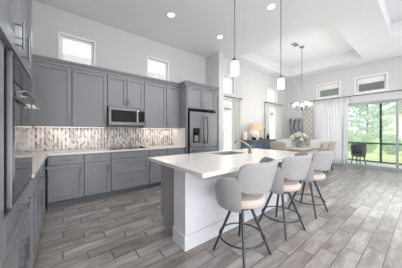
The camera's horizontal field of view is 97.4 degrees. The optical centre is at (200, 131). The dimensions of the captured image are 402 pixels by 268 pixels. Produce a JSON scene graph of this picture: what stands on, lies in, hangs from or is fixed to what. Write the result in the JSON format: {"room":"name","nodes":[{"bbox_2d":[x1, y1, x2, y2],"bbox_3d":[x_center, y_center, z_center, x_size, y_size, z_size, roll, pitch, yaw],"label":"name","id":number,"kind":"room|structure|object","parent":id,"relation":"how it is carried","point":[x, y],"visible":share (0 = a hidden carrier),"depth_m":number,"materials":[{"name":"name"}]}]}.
{"room":"kitchen","nodes":[
{"label":"kitchen","id":0,"kind":"room"},
{"bbox_2d":[63,53,163,79],"bbox_3d":[-8.053,-1.968,12.744,17.000,6.700,9.200,0,0,-38],"label":"house","id":1,"kind":"structure","parent":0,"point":[69,57],"depth_m":11.96,"materials":[{"name":"paint"}]},
{"bbox_2d":[32,0,205,198],"bbox_3d":[-1.727,-0.565,4.355,4.660,3.670,0.150,0,0,-38],"label":"wall","id":2,"kind":"structure","parent":0,"point":[116,49],"depth_m":4.00,"materials":[{"name":"paint"}]},
{"bbox_2d":[31,61,71,126],"bbox_3d":[-2.886,-0.647,3.101,0.985,1.085,0.396,0,0,-38],"label":"upper cabinet","id":3,"kind":"object","parent":2,"relation":"attached to","point":[51,84],"visible":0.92,"depth_m":3.12,"materials":[{"name":"grey paint"}]},
{"bbox_2d":[58,31,95,65],"bbox_3d":[-2.565,-1.628,3.673,0.636,0.666,0.132,0,0,-38],"label":"window","id":4,"kind":"structure","parent":2,"relation":"in","point":[60,37],"depth_m":3.62,"materials":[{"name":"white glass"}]},
{"bbox_2d":[71,68,106,126],"bbox_3d":[-2.263,-0.647,3.588,0.590,1.085,0.396,0,0,-38],"label":"upper cabinet","id":5,"kind":"object","parent":2,"relation":"attached to","point":[89,89],"visible":0.99,"depth_m":3.46,"materials":[{"name":"grey paint"}]},
{"bbox_2d":[34,126,103,127],"bbox_3d":[-2.529,-0.097,3.481,1.100,0.015,0.040,0,0,-38],"label":"light","id":6,"kind":"object","parent":5,"relation":"attached to","point":[34,126],"visible":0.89,"depth_m":3.50,"materials":[{"name":"beige"}]},
{"bbox_2d":[32,126,172,150],"bbox_3d":[-2.087,0.125,3.969,3.286,0.458,0.012,0,0,-38],"label":"backsplash","id":7,"kind":"structure","parent":2,"relation":"attached to","point":[43,138],"depth_m":3.81,"materials":[{"name":"tile"}]},
{"bbox_2d":[107,75,143,108],"bbox_3d":[-1.726,-0.860,4.007,0.764,0.660,0.396,0,0,-38],"label":"upper cabinet","id":8,"kind":"object","parent":2,"relation":"attached to","point":[121,92],"visible":0.92,"depth_m":3.86,"materials":[{"name":"grey paint"}]},
{"bbox_2d":[107,106,144,126],"bbox_3d":[-1.690,-0.325,3.963,0.756,0.400,0.474,0,0,-38],"label":"microwave","id":9,"kind":"object","parent":8,"relation":"attached to","point":[116,116],"visible":0.99,"depth_m":3.79,"materials":[{"name":"silver metal"}]},
{"bbox_2d":[139,81,165,127],"bbox_3d":[-1.198,-0.647,4.420,0.568,1.085,0.396,0,0,-38],"label":"upper cabinet","id":10,"kind":"object","parent":2,"relation":"attached to","point":[154,94],"visible":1,"depth_m":4.30,"materials":[{"name":"grey paint"}]},
{"bbox_2d":[147,55,168,80],"bbox_3d":[-1.175,-1.628,4.760,0.636,0.666,0.132,0,0,-38],"label":"window","id":11,"kind":"structure","parent":2,"relation":"in","point":[148,59],"depth_m":4.82,"materials":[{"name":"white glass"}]},
{"bbox_2d":[166,85,178,127],"bbox_3d":[-0.818,-0.647,4.717,0.389,1.085,0.396,0,0,-38],"label":"upper cabinet","id":12,"kind":"object","parent":2,"relation":"attached to","point":[172,93],"visible":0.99,"depth_m":4.60,"materials":[{"name":"grey paint"}]},
{"bbox_2d":[32,54,218,90],"bbox_3d":[-1.429,-1.242,4.020,4.397,0.100,0.739,0,0,-38],"label":"crown molding","id":13,"kind":"structure","parent":12,"relation":"attached to","point":[38,58],"depth_m":3.68,"materials":[{"name":"grey paint"}]},
{"bbox_2d":[188,86,214,111],"bbox_3d":[-0.149,-0.902,5.018,0.954,0.575,0.708,0,0,-38],"label":"upper cabinet","id":14,"kind":"object","parent":2,"relation":"attached to","point":[199,99],"visible":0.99,"depth_m":4.76,"materials":[{"name":"grey paint"}]},
{"bbox_2d":[206,51,223,150],"bbox_3d":[0.382,-0.565,5.610,0.210,3.670,0.770,0,0,-38],"label":"wall","id":15,"kind":"structure","parent":0,"point":[214,63],"depth_m":5.33,"materials":[{"name":"paint"}]},
{"bbox_2d":[33,164,401,267],"bbox_3d":[2.803,1.300,2.552,9.580,0.060,8.570,0,0,-38],"label":"floor","id":16,"kind":"structure","parent":0,"point":[362,225],"depth_m":2.21,"materials":[{"name":"grey wood"}]},
{"bbox_2d":[0,0,31,267],"bbox_3d":[-1.289,0.009,0.844,0.668,2.519,1.198,0,0,-38],"label":"tall cabinet","id":17,"kind":"object","parent":16,"relation":"on","point":[15,15],"visible":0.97,"depth_m":0.98,"materials":[{"name":"grey paint"}]},
{"bbox_2d":[4,49,39,209],"bbox_3d":[-1.375,-0.013,1.053,0.590,0.810,0.723,0,0,-38],"label":"wall oven","id":18,"kind":"object","parent":17,"relation":"in","point":[18,97],"visible":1,"depth_m":0.97,"materials":[{"name":"silver metal"}]},
{"bbox_2d":[28,168,43,267],"bbox_3d":[-1.906,0.832,1.633,0.668,0.874,0.798,0,0,-38],"label":"base cabinet","id":19,"kind":"object","parent":16,"relation":"on","point":[36,197],"visible":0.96,"depth_m":1.72,"materials":[{"name":"grey paint"}]},
{"bbox_2d":[32,145,184,177],"bbox_3d":[-1.365,0.374,3.044,3.314,0.038,2.354,0,0,-38],"label":"countertop","id":20,"kind":"structure","parent":19,"relation":"on","point":[38,157],"depth_m":3.21,"materials":[{"name":"white stone"}]},
{"bbox_2d":[108,146,148,149],"bbox_3d":[-1.628,0.341,3.919,0.760,0.026,0.510,0,0,-38],"label":"cooktop","id":21,"kind":"object","parent":20,"relation":"in","point":[131,147],"visible":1,"depth_m":3.94,"materials":[{"name":"black glass"}]},
{"bbox_2d":[41,161,48,227],"bbox_3d":[-2.319,0.832,2.162,0.668,0.874,0.536,0,0,-38],"label":"base cabinet","id":22,"kind":"object","parent":16,"relation":"on","point":[43,167],"visible":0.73,"depth_m":2.42,"materials":[{"name":"grey paint"}]},
{"bbox_2d":[47,154,83,207],"bbox_3d":[-2.480,0.832,3.251,0.503,0.874,0.642,0,0,-38],"label":"base cabinet","id":23,"kind":"object","parent":16,"relation":"on","point":[65,172],"visible":0.98,"depth_m":3.04,"materials":[{"name":"grey paint"}]},
{"bbox_2d":[84,152,110,200],"bbox_3d":[-2.106,0.832,3.543,0.438,0.874,0.642,0,0,-38],"label":"base cabinet","id":24,"kind":"object","parent":16,"relation":"on","point":[97,166],"visible":0.96,"depth_m":3.33,"materials":[{"name":"grey paint"}]},
{"bbox_2d":[110,150,148,194],"bbox_3d":[-1.627,0.832,3.917,0.769,0.874,0.642,0,0,-38],"label":"base cabinet","id":25,"kind":"object","parent":16,"relation":"on","point":[129,169],"visible":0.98,"depth_m":3.69,"materials":[{"name":"grey paint"}]},
{"bbox_2d":[148,149,166,187],"bbox_3d":[-1.144,0.832,4.295,0.449,0.874,0.642,0,0,-38],"label":"base cabinet","id":26,"kind":"object","parent":16,"relation":"on","point":[154,168],"visible":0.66,"depth_m":4.04,"materials":[{"name":"grey paint"}]},
{"bbox_2d":[167,148,184,155],"bbox_3d":[-0.774,0.832,4.584,0.483,0.874,0.642,0,0,-38],"label":"base cabinet","id":27,"kind":"object","parent":16,"relation":"on","point":[170,151],"visible":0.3,"depth_m":4.34,"materials":[{"name":"grey paint"}]},
{"bbox_2d":[179,85,187,153],"bbox_3d":[-0.561,0.040,4.738,0.034,2.459,0.678,0,0,-38],"label":"end panel","id":28,"kind":"object","parent":16,"relation":"on","point":[183,91],"visible":0.33,"depth_m":4.53,"materials":[{"name":"grey paint"}]},
{"bbox_2d":[173,128,184,145],"bbox_3d":[-0.599,0.125,4.747,0.012,0.458,0.618,0,0,-38],"label":"side splash","id":29,"kind":"object","parent":28,"relation":"attached to","point":[178,133],"visible":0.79,"depth_m":4.70,"materials":[{"name":"white stone"}]},
{"bbox_2d":[188,111,216,153],"bbox_3d":[-0.115,0.369,4.974,0.910,1.799,0.819,0,0,-38],"label":"refrigerator","id":30,"kind":"object","parent":16,"relation":"on","point":[202,126],"visible":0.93,"depth_m":4.65,"materials":[{"name":"grey metal"}]},
{"bbox_2d":[205,91,215,113],"bbox_3d":[0.222,0.040,5.350,0.034,2.459,0.678,0,0,-38],"label":"end panel","id":31,"kind":"object","parent":16,"relation":"on","point":[215,91],"visible":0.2,"depth_m":5.07,"materials":[{"name":"grey paint"}]},
{"bbox_2d":[161,165,286,251],"bbox_3d":[0.461,0.832,2.862,2.222,0.874,0.794,0,0,-38],"label":"kitchen island","id":32,"kind":"object","parent":16,"relation":"on","point":[190,208],"visible":0.38,"depth_m":2.06,"materials":[{"name":"white paint"}]},
{"bbox_2d":[148,148,312,177],"bbox_3d":[0.568,0.374,2.712,2.365,0.038,1.225,0,0,-38],"label":"island countertop","id":33,"kind":"structure","parent":32,"relation":"on","point":[204,164],"depth_m":2.20,"materials":[{"name":"white stone"}]},
{"bbox_2d":[211,151,240,154],"bbox_3d":[0.444,0.455,3.005,0.534,0.190,0.384,0,0,-38],"label":"sink","id":34,"kind":"object","parent":33,"relation":"in","point":[226,152],"visible":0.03,"depth_m":3.21,"materials":[{"name":"metal"}]},
{"bbox_2d":[234,139,252,152],"bbox_3d":[0.730,0.239,2.987,0.336,0.232,0.094,0,0,-7],"label":"faucet","id":35,"kind":"object","parent":33,"relation":"on","point":[237,140],"visible":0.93,"depth_m":2.97,"materials":[{"name":"silver metal"}]},
{"bbox_2d":[213,157,278,267],"bbox_3d":[0.465,0.775,1.845,0.631,0.998,0.661,0,0,36],"label":"bar stool","id":36,"kind":"object","parent":16,"relation":"on","point":[244,192],"visible":1,"depth_m":1.63,"materials":[{"name":"grey fabric"}]},
{"bbox_2d":[241,139,276,149],"bbox_3d":[2.127,0.769,6.423,1.560,0.999,0.496,0,0,-38],"label":"sideboard","id":37,"kind":"object","parent":16,"relation":"on","point":[264,143],"visible":0.31,"depth_m":6.09,"materials":[{"name":"blue paint"}]},
{"bbox_2d":[243,131,246,139],"bbox_3d":[1.524,0.124,6.089,0.136,0.290,0.136,0,0,-38],"label":"vase","id":38,"kind":"object","parent":37,"relation":"on","point":[244,132],"visible":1,"depth_m":6.03,"materials":[{"name":"white ceramic"}]},
{"bbox_2d":[248,130,255,139],"bbox_3d":[1.776,0.107,6.133,0.289,0.325,0.295,0,0,-38],"label":"ornament","id":39,"kind":"object","parent":37,"relation":"on","point":[251,133],"visible":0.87,"depth_m":6.06,"materials":[{"name":"white ceramic"}]},
{"bbox_2d":[251,124,261,139],"bbox_3d":[1.968,-0.008,6.284,0.400,0.555,0.400,0,0,-38],"label":"table lamp","id":40,"kind":"object","parent":37,"relation":"on","point":[256,127],"visible":0.76,"depth_m":6.15,"materials":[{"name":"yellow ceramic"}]},
{"bbox_2d":[270,141,286,150],"bbox_3d":[2.571,0.779,5.613,0.697,0.986,0.513,0,0,-38],"label":"dining chair","id":41,"kind":"object","parent":16,"relation":"on","point":[274,145],"visible":0.39,"depth_m":5.38,"materials":[{"name":"beige fabric"}]},
{"bbox_2d":[256,152,311,240],"bbox_3d":[1.092,0.775,2.321,0.631,0.998,0.661,0,0,40],"label":"bar stool","id":42,"kind":"object","parent":16,"relation":"on","point":[291,169],"visible":0.84,"depth_m":2.10,"materials":[{"name":"grey fabric"}]},
{"bbox_2d":[280,139,291,145],"bbox_3d":[3.604,0.779,7.170,0.513,0.986,0.697,0,0,-12],"label":"dining chair","id":43,"kind":"object","parent":16,"relation":"on","point":[287,141],"visible":0.27,"depth_m":7.41,"materials":[{"name":"beige fabric"}]},
{"bbox_2d":[286,145,319,152],"bbox_3d":[3.350,0.894,6.107,1.500,0.749,0.960,0,0,-38],"label":"dining table","id":44,"kind":"object","parent":16,"relation":"on","point":[293,148],"visible":0.3,"depth_m":5.68,"materials":[{"name":"brown wood"}]},
{"bbox_2d":[295,141,302,146],"bbox_3d":[3.384,0.424,6.096,0.230,0.190,0.230,0,0,-38],"label":"vase","id":45,"kind":"object","parent":44,"relation":"on","point":[298,144],"visible":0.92,"depth_m":6.01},
{"bbox_2d":[288,149,335,218],"bbox_3d":[1.761,0.775,2.831,0.631,0.998,0.661,0,0,38],"label":"bar stool","id":46,"kind":"object","parent":16,"relation":"on","point":[322,159],"visible":0.7,"depth_m":2.60,"materials":[{"name":"grey fabric"}]},
{"bbox_2d":[306,139,324,153],"bbox_3d":[4.226,0.779,6.576,0.697,0.986,0.513,0,0,-38],"label":"dining chair","id":47,"kind":"object","parent":16,"relation":"on","point":[315,142],"visible":0.31,"depth_m":6.73,"materials":[{"name":"beige fabric"}]},
{"bbox_2d":[318,142,328,173],"bbox_3d":[3.448,0.779,5.374,0.513,0.986,0.697,0,0,-42],"label":"dining chair","id":48,"kind":"object","parent":16,"relation":"on","point":[324,145],"visible":0.32,"depth_m":5.04,"materials":[{"name":"beige fabric"}]},
{"bbox_2d":[326,141,336,172],"bbox_3d":[3.992,0.779,5.799,0.513,0.986,0.697,0,0,-35],"label":"dining chair","id":49,"kind":"object","parent":16,"relation":"on","point":[332,144],"visible":0.33,"depth_m":5.48,"materials":[{"name":"beige fabric"}]},
{"bbox_2d":[34,0,401,81],"bbox_3d":[2.834,-2.616,2.512,9.580,0.428,8.670,0,0,-38],"label":"ceiling","id":50,"kind":"structure","parent":0,"point":[335,35],"depth_m":4.06,"materials":[{"name":"paint"}]},
{"bbox_2d":[167,12,174,17],"bbox_3d":[-0.614,-2.397,3.620,0.180,0.009,0.180,0,0,-38],"label":"recessed light","id":51,"kind":"object","parent":50,"relation":"in","point":[169,14],"visible":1,"depth_m":3.60,"materials":[{"name":"white"}]},
{"bbox_2d":[231,0,238,75],"bbox_3d":[0.449,-1.579,2.349,0.120,1.639,0.120,0,0,-38],"label":"pendant light","id":52,"kind":"object","parent":50,"relation":"hanging from","point":[234,63],"visible":1,"depth_m":2.31,"materials":[{"name":"white glass"}]},
{"bbox_2d":[266,3,275,9],"bbox_3d":[1.341,-2.397,3.383,0.180,0.009,0.180,0,0,-38],"label":"recessed light","id":53,"kind":"object","parent":50,"relation":"in","point":[271,6],"visible":1,"depth_m":3.37,"materials":[{"name":"white"}]},
{"bbox_2d":[277,0,283,88],"bbox_3d":[1.398,-1.579,3.091,0.120,1.639,0.120,0,0,-38],"label":"pendant light","id":54,"kind":"object","parent":50,"relation":"hanging from","point":[280,82],"visible":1,"depth_m":3.09,"materials":[{"name":"silver metal"}]},
{"bbox_2d":[289,42,299,47],"bbox_3d":[2.961,-2.744,5.550,0.340,0.011,0.200,0,0,-38],"label":"ceiling vent","id":55,"kind":"object","parent":50,"relation":"in","point":[296,43],"visible":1,"depth_m":5.53,"materials":[{"name":"white metal"}]},
{"bbox_2d":[292,46,311,110],"bbox_3d":[3.244,-1.710,5.720,0.570,2.079,0.553,0,0,-38],"label":"chandelier","id":56,"kind":"object","parent":50,"relation":"hanging from","point":[307,103],"visible":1,"depth_m":5.64,"materials":[{"name":"white glass"}]},
{"bbox_2d":[224,59,286,149],"bbox_3d":[2.316,-0.565,7.133,4.708,3.670,0.150,0,0,-38],"label":"wall","id":57,"kind":"structure","parent":0,"point":[251,85],"depth_m":6.85,"materials":[{"name":"paint"}]},
{"bbox_2d":[224,98,234,149],"bbox_3d":[0.890,0.032,5.992,0.616,2.276,0.132,0,0,-38],"label":"window","id":58,"kind":"structure","parent":57,"relation":"in","point":[227,100],"depth_m":6.16,"materials":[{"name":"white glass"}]},
{"bbox_2d":[224,75,234,94],"bbox_3d":[0.890,-1.588,5.992,0.616,0.596,0.132,0,0,-38],"label":"window","id":59,"kind":"structure","parent":57,"relation":"in","point":[231,79],"depth_m":6.12,"materials":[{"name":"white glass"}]},
{"bbox_2d":[267,87,276,102],"bbox_3d":[3.041,-1.588,7.673,0.796,0.596,0.132,0,0,-38],"label":"window","id":60,"kind":"structure","parent":57,"relation":"in","point":[267,87],"depth_m":7.68,"materials":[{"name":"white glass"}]},
{"bbox_2d":[270,106,276,138],"bbox_3d":[3.041,0.032,7.673,0.796,2.276,0.132,0,0,-38],"label":"window","id":61,"kind":"structure","parent":57,"relation":"in","point":[270,106],"depth_m":7.90,"materials":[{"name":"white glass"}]},
{"bbox_3d":[1.016,-1.170,5.960,1.113,0.056,0.097,0,0,-38],"label":"curtain rod","id":62,"kind":"object","parent":57,"relation":"attached to","visible":0},
{"bbox_2d":[235,98,240,148],"bbox_3d":[1.301,0.048,6.147,0.282,2.405,0.072,0,0,-38],"label":"curtain","id":63,"kind":"object","parent":62,"relation":"hanging from","point":[237,101],"visible":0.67,"depth_m":6.14,"materials":[{"name":"white fabric"}]},
{"bbox_3d":[3.128,-1.210,7.610,1.393,0.056,0.097,0,0,-38],"label":"curtain rod","id":64,"kind":"object","parent":57,"relation":"attached to","visible":0},
{"bbox_2d":[265,103,269,138],"bbox_3d":[2.751,0.035,7.280,0.322,2.430,0.072,0,0,-38],"label":"curtain","id":65,"kind":"object","parent":64,"relation":"hanging from","point":[267,105],"visible":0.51,"depth_m":7.27,"materials":[{"name":"white fabric"}]},
{"bbox_2d":[277,105,281,140],"bbox_3d":[3.523,0.035,7.884,0.361,2.430,0.070,0,0,-41],"label":"curtain","id":66,"kind":"object","parent":64,"relation":"hanging from","point":[279,108],"visible":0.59,"depth_m":7.86,"materials":[{"name":"white fabric"}]},
{"bbox_2d":[287,56,401,144],"bbox_3d":[6.658,-0.565,5.277,0.150,3.670,8.118,0,0,-38],"label":"wall","id":67,"kind":"structure","parent":0,"point":[303,90],"depth_m":6.63,"materials":[{"name":"paint"}]},
{"bbox_2d":[289,117,302,137],"bbox_3d":[4.332,-0.194,8.034,0.170,0.952,0.627,0,0,-38],"label":"wall sculpture","id":68,"kind":"object","parent":67,"relation":"attached to","point":[293,128],"visible":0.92,"depth_m":7.98,"materials":[{"name":"grey metal"}]},
{"bbox_2d":[316,81,340,99],"bbox_3d":[5.168,-1.668,7.150,0.132,0.616,0.831,0,0,-38],"label":"window","id":69,"kind":"structure","parent":67,"relation":"in","point":[336,84],"depth_m":7.11,"materials":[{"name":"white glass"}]},
{"bbox_2d":[290,90,400,103],"bbox_3d":[5.267,-1.310,6.830,0.127,0.056,3.533,0,0,-38],"label":"curtain rod","id":70,"kind":"object","parent":67,"relation":"attached to","point":[394,90],"visible":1,"depth_m":6.42,"materials":[{"name":"grey metal"}]},
{"bbox_2d":[303,101,313,151],"bbox_3d":[4.613,-0.022,7.601,0.081,2.545,0.442,0,0,-38],"label":"patterned curtain","id":71,"kind":"object","parent":70,"relation":"hanging from","point":[308,115],"visible":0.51,"depth_m":7.60,"materials":[{"name":"fabric"}]},
{"bbox_2d":[314,98,342,164],"bbox_3d":[5.050,-0.022,7.042,0.061,2.545,0.982,0,0,-38],"label":"sheer curtain","id":72,"kind":"object","parent":70,"relation":"hanging from","point":[328,114],"visible":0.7,"depth_m":6.95,"materials":[{"name":"white fabric"}]},
{"bbox_2d":[343,97,347,165],"bbox_3d":[5.399,-0.022,6.597,0.058,2.545,0.172,0,0,-38],"label":"sheer curtain","id":73,"kind":"object","parent":70,"relation":"hanging from","point":[345,99],"visible":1,"depth_m":6.58,"materials":[{"name":"white fabric"}]},
{"bbox_2d":[354,72,387,94],"bbox_3d":[5.933,-1.668,6.171,0.132,0.616,0.856,0,0,-38],"label":"window","id":74,"kind":"structure","parent":67,"relation":"in","point":[380,77],"depth_m":6.13,"materials":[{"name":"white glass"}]},
{"bbox_2d":[348,98,401,171],"bbox_3d":[6.175,0.101,5.903,0.100,2.334,4.096,0,0,-38],"label":"door","id":75,"kind":"structure","parent":67,"relation":"in","point":[397,101],"depth_m":5.78,"materials":[{"name":"metal"}]},
{"label":"outside","id":76,"kind":"structure","parent":0,"visible":0},
{"bbox_2d":[342,137,401,163],"bbox_3d":[19.700,1.425,15.392,110.000,0.090,120.000,0,0,-38],"label":"lawn","id":77,"kind":"structure","parent":76,"point":[373,156],"depth_m":9.95,"materials":[{"name":"green plant"}]},
{"bbox_2d":[224,104,273,147],"bbox_3d":[6.833,-0.918,23.739,20.000,4.600,9.200,0,0,-38],"label":"house","id":78,"kind":"structure","parent":77,"relation":"on","point":[227,108],"depth_m":15.25,"materials":[{"name":"paint"}]},
{"bbox_2d":[342,131,356,150],"bbox_3d":[10.356,0.646,12.553,1.210,1.559,1.116,0,0,-38],"label":"shrub","id":79,"kind":"object","parent":77,"relation":"on","point":[351,138],"visible":0.27,"depth_m":12.25,"materials":[{"name":"green plant"}]},
{"bbox_2d":[356,132,378,153],"bbox_3d":[10.788,0.719,11.487,1.121,1.459,1.110,0,0,-12],"label":"shrub","id":80,"kind":"object","parent":77,"relation":"on","point":[370,147],"visible":0.64,"depth_m":11.32,"materials":[{"name":"green plant"}]},
{"bbox_2d":[342,102,399,140],"bbox_3d":[13.470,-2.378,14.528,4.967,7.522,3.808,0,0,-38],"label":"pine tree","id":81,"kind":"object","parent":77,"relation":"on","point":[373,129],"visible":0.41,"depth_m":14.33,"materials":[{"name":"green plant"}]},
{"bbox_2d":[348,160,401,168],"bbox_3d":[8.665,1.323,4.358,1.878,0.095,12.200,0,0,-38],"label":"patio","id":82,"kind":"structure","parent":77,"relation":"on","point":[349,161],"depth_m":6.93,"materials":[{"name":"concrete"}]},
{"bbox_2d":[350,144,366,164],"bbox_3d":[6.213,0.875,6.949,0.436,0.807,0.487,0,0,-18],"label":"wicker armchair","id":83,"kind":"object","parent":82,"relation":"on","point":[357,150],"visible":0.98,"depth_m":7.01,"materials":[{"name":"wicker"}]},
{"bbox_2d":[342,103,401,164],"bbox_3d":[8.732,0.037,5.553,0.060,2.474,8.670,0,0,-38],"label":"screen frame","id":84,"kind":"object","parent":82,"relation":"on","point":[380,143],"visible":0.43,"depth_m":7.25,"materials":[{"name":"brown metal"}]},
{"bbox_2d":[320,81,383,96],"bbox_3d":[9.286,-1.776,4.844,0.160,1.148,12.200,0,0,-38],"label":"beam","id":85,"kind":"structure","parent":84,"relation":"on","point":[376,85],"depth_m":7.62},
{"bbox_2d":[382,102,401,140],"bbox_3d":[35.750,-1.918,25.710,9.000,6.600,13.700,0,0,-38],"label":"house","id":86,"kind":"structure","parent":77,"relation":"on","point":[390,115],"depth_m":26.96,"materials":[{"name":"paint"}]},
{"bbox_2d":[382,134,401,154],"bbox_3d":[11.719,0.758,10.848,1.124,1.363,1.133,0,0,-9],"label":"shrub","id":87,"kind":"object","parent":77,"relation":"on","point":[390,149],"visible":0.72,"depth_m":10.74,"materials":[{"name":"green plant"}]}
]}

